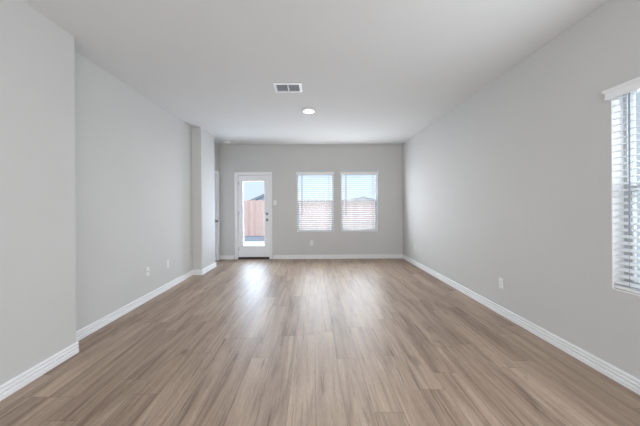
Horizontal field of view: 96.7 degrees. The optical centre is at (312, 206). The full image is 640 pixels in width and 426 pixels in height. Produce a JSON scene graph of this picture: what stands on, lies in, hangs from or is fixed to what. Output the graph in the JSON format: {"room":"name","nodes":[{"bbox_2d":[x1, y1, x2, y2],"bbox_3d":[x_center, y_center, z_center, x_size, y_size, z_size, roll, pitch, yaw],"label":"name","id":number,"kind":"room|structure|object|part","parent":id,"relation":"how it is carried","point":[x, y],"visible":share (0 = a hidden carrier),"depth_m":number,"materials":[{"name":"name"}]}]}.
{"room":"empty living room","nodes":[
{"label":"empty living room","id":0,"kind":"room"},
{"bbox_2d":[0,0,75,384],"bbox_3d":[-2.223,-0.100,-0.511,0.325,2.740,5.978,0,0,0],"label":"wall","id":1,"kind":"structure","parent":0,"point":[38,240],"depth_m":2.11,"materials":[{"name":"beige paint"}]},
{"bbox_2d":[0,262,215,400],"bbox_3d":[-2.131,1.222,1.259,0.193,0.093,9.518,0,0,0],"label":"baseboard","id":2,"kind":"structure","parent":1,"relation":"attached to","point":[21,380],"depth_m":2.48,"materials":[{"name":"white wood"}]},
{"bbox_2d":[74,50,219,330],"bbox_3d":[-2.308,0.400,4.609,0.150,3.740,4.462,0,0,0],"label":"wall","id":3,"kind":"structure","parent":0,"point":[133,157],"depth_m":3.40,"materials":[{"name":"beige paint"}]},
{"bbox_2d":[215,170,219,260],"bbox_3d":[-2.290,0.221,6.354,0.188,2.098,0.808,0,0,0],"label":"door","id":4,"kind":"structure","parent":3,"relation":"in","point":[217,247],"depth_m":6.68,"materials":[{"name":"white wood"}]},
{"bbox_2d":[192,127,214,269],"bbox_3d":[-2.148,-0.101,5.640,0.175,2.740,0.720,0,0,0],"label":"wall column","id":5,"kind":"structure","parent":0,"point":[203,166],"depth_m":5.35,"materials":[{"name":"beige paint"}]},
{"bbox_2d":[219,144,402,258],"bbox_3d":[-0.033,0.386,6.915,4.700,3.740,0.150,0,0,0],"label":"wall","id":6,"kind":"structure","parent":0,"point":[283,161],"depth_m":6.84,"materials":[{"name":"beige paint"}]},
{"bbox_2d":[220,255,233,258],"bbox_3d":[-2.057,1.222,6.831,0.342,0.093,0.018,0,0,0],"label":"baseboard","id":7,"kind":"structure","parent":6,"relation":"attached to","point":[221,256],"depth_m":6.83,"materials":[{"name":"white wood"}]},
{"bbox_2d":[234,172,272,258],"bbox_3d":[-1.421,0.218,6.899,0.901,2.093,0.182,0,0,0],"label":"door","id":8,"kind":"structure","parent":6,"relation":"in","point":[242,251],"depth_m":6.87,"materials":[{"name":"white wood"}]},
{"bbox_3d":[-1.423,0.170,6.896,0.592,1.640,0.062,0,0,0],"label":"lite frame","id":9,"kind":"part","parent":8,"relation":"part of","materials":[{"name":"white paint"}]},
{"bbox_2d":[297,175,333,231],"bbox_3d":[0.066,-0.112,6.915,0.887,1.445,0.149,0,0,0],"label":"window","id":10,"kind":"structure","parent":6,"relation":"in","point":[331,202],"depth_m":6.92,"materials":[{"name":"grey plastic"}]},
{"bbox_2d":[296,172,333,230],"bbox_3d":[0.066,-0.116,6.848,0.925,1.428,0.105,0,0,0],"label":"window blind","id":11,"kind":"object","parent":10,"relation":"attached to","point":[297,173],"visible":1,"depth_m":6.86,"materials":[{"name":"white plastic"}]},
{"bbox_3d":[0.070,0.587,6.872,0.871,0.021,0.050,0,0,0],"label":"rail","id":12,"kind":"part","parent":11,"relation":"part of","materials":[{"name":"white plastic"}]},
{"bbox_3d":[0.066,-0.112,6.955,0.827,0.044,0.047,0,0,0],"label":"meeting rail","id":13,"kind":"part","parent":10,"relation":"part of","materials":[{"name":"grey plastic"}]},
{"bbox_3d":[0.068,0.245,6.947,0.827,0.670,0.028,0,0,0],"label":"sash","id":14,"kind":"part","parent":10,"relation":"part of","materials":[{"name":"grey plastic"}]},
{"bbox_3d":[0.070,0.606,6.883,0.885,0.010,0.084,0,0,0],"label":"sill","id":15,"kind":"part","parent":10,"relation":"part of","materials":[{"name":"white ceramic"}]},
{"bbox_2d":[273,254,402,258],"bbox_3d":[0.614,1.206,6.831,3.117,0.093,0.018,0,0,0],"label":"baseboard","id":16,"kind":"structure","parent":6,"relation":"attached to","point":[371,256],"depth_m":6.82,"materials":[{"name":"white wood"}]},
{"bbox_2d":[341,175,377,231],"bbox_3d":[1.124,-0.118,6.915,0.890,1.445,0.149,0,0,0],"label":"window","id":17,"kind":"structure","parent":6,"relation":"in","point":[376,192],"depth_m":6.92,"materials":[{"name":"grey plastic"}]},
{"bbox_3d":[1.124,-0.118,6.955,0.830,0.044,0.047,0,0,0],"label":"meeting rail","id":18,"kind":"part","parent":17,"relation":"part of","materials":[{"name":"grey plastic"}]},
{"bbox_3d":[1.129,0.599,6.883,0.888,0.010,0.084,0,0,0],"label":"sill","id":19,"kind":"part","parent":17,"relation":"part of","materials":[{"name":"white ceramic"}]},
{"bbox_3d":[1.127,0.239,6.947,0.830,0.670,0.028,0,0,0],"label":"sash","id":20,"kind":"part","parent":17,"relation":"part of","materials":[{"name":"grey plastic"}]},
{"bbox_2d":[340,171,378,230],"bbox_3d":[1.124,-0.123,6.848,0.928,1.428,0.105,0,0,0],"label":"window blind","id":21,"kind":"object","parent":17,"relation":"attached to","point":[372,173],"visible":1,"depth_m":6.86,"materials":[{"name":"white plastic"}]},
{"bbox_3d":[1.129,0.581,6.872,0.874,0.021,0.050,0,0,0],"label":"rail","id":22,"kind":"part","parent":21,"relation":"part of","materials":[{"name":"white plastic"}]},
{"bbox_2d":[23,0,608,144],"bbox_3d":[-0.045,-1.584,1.670,4.700,0.200,10.640,0,0,0],"label":"ceiling","id":23,"kind":"structure","parent":0,"point":[370,71],"depth_m":2.76,"materials":[{"name":"paint"}]},
{"bbox_2d":[273,83,301,92],"bbox_3d":[-0.303,-1.476,3.540,0.345,0.013,0.265,0,0,0],"label":"ceiling vent","id":24,"kind":"object","parent":23,"relation":"in","point":[279,87],"visible":1,"depth_m":3.54,"materials":[{"name":"white metal"}]},
{"bbox_2d":[302,108,314,113],"bbox_3d":[-0.059,-1.471,4.370,0.208,0.026,0.208,0,0,0],"label":"recessed light","id":25,"kind":"object","parent":23,"relation":"in","point":[304,110],"visible":1,"depth_m":4.38,"materials":[{"name":"white plastic"}]},
{"bbox_2d":[0,258,639,425],"bbox_3d":[-0.027,1.316,1.670,4.700,0.120,10.640,0,0,0],"label":"floor","id":26,"kind":"structure","parent":0,"point":[374,341],"depth_m":2.27,"materials":[{"name":"brown wood"}]},
{"bbox_2d":[402,0,639,379],"bbox_3d":[2.239,-0.128,1.670,0.150,2.740,10.340,0,0,0],"label":"wall","id":27,"kind":"structure","parent":0,"point":[512,183],"depth_m":2.68,"materials":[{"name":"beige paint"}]},
{"bbox_2d":[499,277,502,288],"bbox_3d":[2.166,0.881,3.270,0.009,0.118,0.073,0,0,0],"label":"wall outlet","id":28,"kind":"object","parent":27,"relation":"attached to","point":[500,279],"visible":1,"depth_m":3.27,"materials":[{"name":"white plastic"}]},
{"bbox_2d":[402,255,639,394],"bbox_3d":[2.163,1.196,1.670,0.018,0.093,10.340,0,0,0],"label":"baseboard","id":29,"kind":"structure","parent":27,"relation":"attached to","point":[623,378],"depth_m":2.56,"materials":[{"name":"white wood"}]},
{"bbox_2d":[611,89,639,295],"bbox_3d":[2.240,-0.125,1.616,0.149,1.445,0.892,0,0,0],"label":"window","id":30,"kind":"structure","parent":27,"relation":"in","point":[633,96],"depth_m":2.06,"materials":[{"name":"grey plastic"}]},
{"bbox_2d":[602,77,639,293],"bbox_3d":[2.173,-0.129,1.616,0.105,1.428,0.930,0,0,0],"label":"window blind","id":31,"kind":"object","parent":30,"relation":"attached to","point":[634,84],"visible":1,"depth_m":1.95,"materials":[{"name":"white plastic"}]},
{"bbox_3d":[2.200,0.574,1.616,0.050,0.021,0.876,0,0,0],"label":"rail","id":32,"kind":"part","parent":31,"relation":"part of","materials":[{"name":"white wood"}]},
{"bbox_3d":[2.196,-0.120,1.950,0.057,1.355,0.003,0,0,0],"label":"ladder cord","id":33,"kind":"part","parent":31,"relation":"part of","materials":[{"name":"grey plastic"}]},
{"bbox_3d":[2.212,0.593,1.616,0.084,0.010,0.890,0,0,0],"label":"sill","id":34,"kind":"part","parent":30,"relation":"part of","materials":[{"name":"white ceramic"}]},
{"bbox_3d":[2.282,-0.125,1.616,0.065,1.445,0.892,0,0,0],"label":"frame","id":35,"kind":"part","parent":30,"relation":"part of","materials":[{"name":"grey plastic"}]},
{"bbox_3d":[2.273,0.232,1.616,0.028,0.670,0.832,0,0,0],"label":"sash","id":36,"kind":"part","parent":30,"relation":"part of","materials":[{"name":"grey plastic"}]},
{"bbox_3d":[2.279,-0.125,1.616,0.047,0.044,0.832,0,0,0],"label":"meeting rail","id":37,"kind":"part","parent":30,"relation":"part of","materials":[{"name":"grey plastic"}]},
{"label":"outside","id":38,"kind":"structure","parent":0,"visible":0},
{"bbox_2d":[244,236,263,240],"bbox_3d":[-2.191,1.472,12.750,13.600,0.095,2.300,0,0,0],"label":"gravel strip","id":39,"kind":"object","parent":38,"point":[246,238],"visible":0.14,"depth_m":12.68,"materials":[{"name":"grey gravel"}]},
{"bbox_2d":[244,199,374,235],"bbox_3d":[-1.225,0.543,13.624,11.544,1.742,0.145,0,0,0],"label":"fence","id":40,"kind":"object","parent":39,"relation":"on","point":[253,209],"visible":0.19,"depth_m":13.55,"materials":[{"name":"brown wood"}]},
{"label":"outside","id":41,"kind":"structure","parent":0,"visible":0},
{"bbox_3d":[0.010,1.706,51.950,80.000,0.100,76.100,0,0,0],"label":"ground","id":42,"kind":"structure","parent":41,"visible":0},
{"bbox_2d":[250,194,263,200],"bbox_3d":[-5.702,-0.269,44.500,6.400,3.920,10.000,0,0,0],"label":"house","id":43,"kind":"structure","parent":42,"relation":"on","point":[261,197],"depth_m":39.50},
{"bbox_2d":[352,197,374,199],"bbox_3d":[10.998,-0.281,66.500,12.000,3.740,10.000,0,0,0],"label":"house","id":44,"kind":"structure","parent":42,"relation":"on","point":[359,198],"depth_m":61.50,"materials":[{"name":"white"}]},
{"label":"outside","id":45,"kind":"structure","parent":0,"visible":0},
{"bbox_2d":[244,241,263,244],"bbox_3d":[-2.191,1.469,9.295,13.600,0.100,4.610,0,0,0],"label":"patio","id":46,"kind":"structure","parent":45,"point":[245,242],"depth_m":11.07,"materials":[{"name":"concrete"}]},
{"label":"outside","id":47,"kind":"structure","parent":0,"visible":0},
{"bbox_3d":[4.766,1.427,1.745,4.885,0.100,10.490,0,0,0],"label":"path","id":48,"kind":"object","parent":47,"visible":0},
{"bbox_2d":[637,92,639,263],"bbox_3d":[10.492,-1.428,3.200,7.000,5.540,15.000,0,0,0],"label":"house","id":49,"kind":"structure","parent":48,"relation":"on","point":[638,93],"depth_m":6.54,"materials":[{"name":"white"}]}
]}

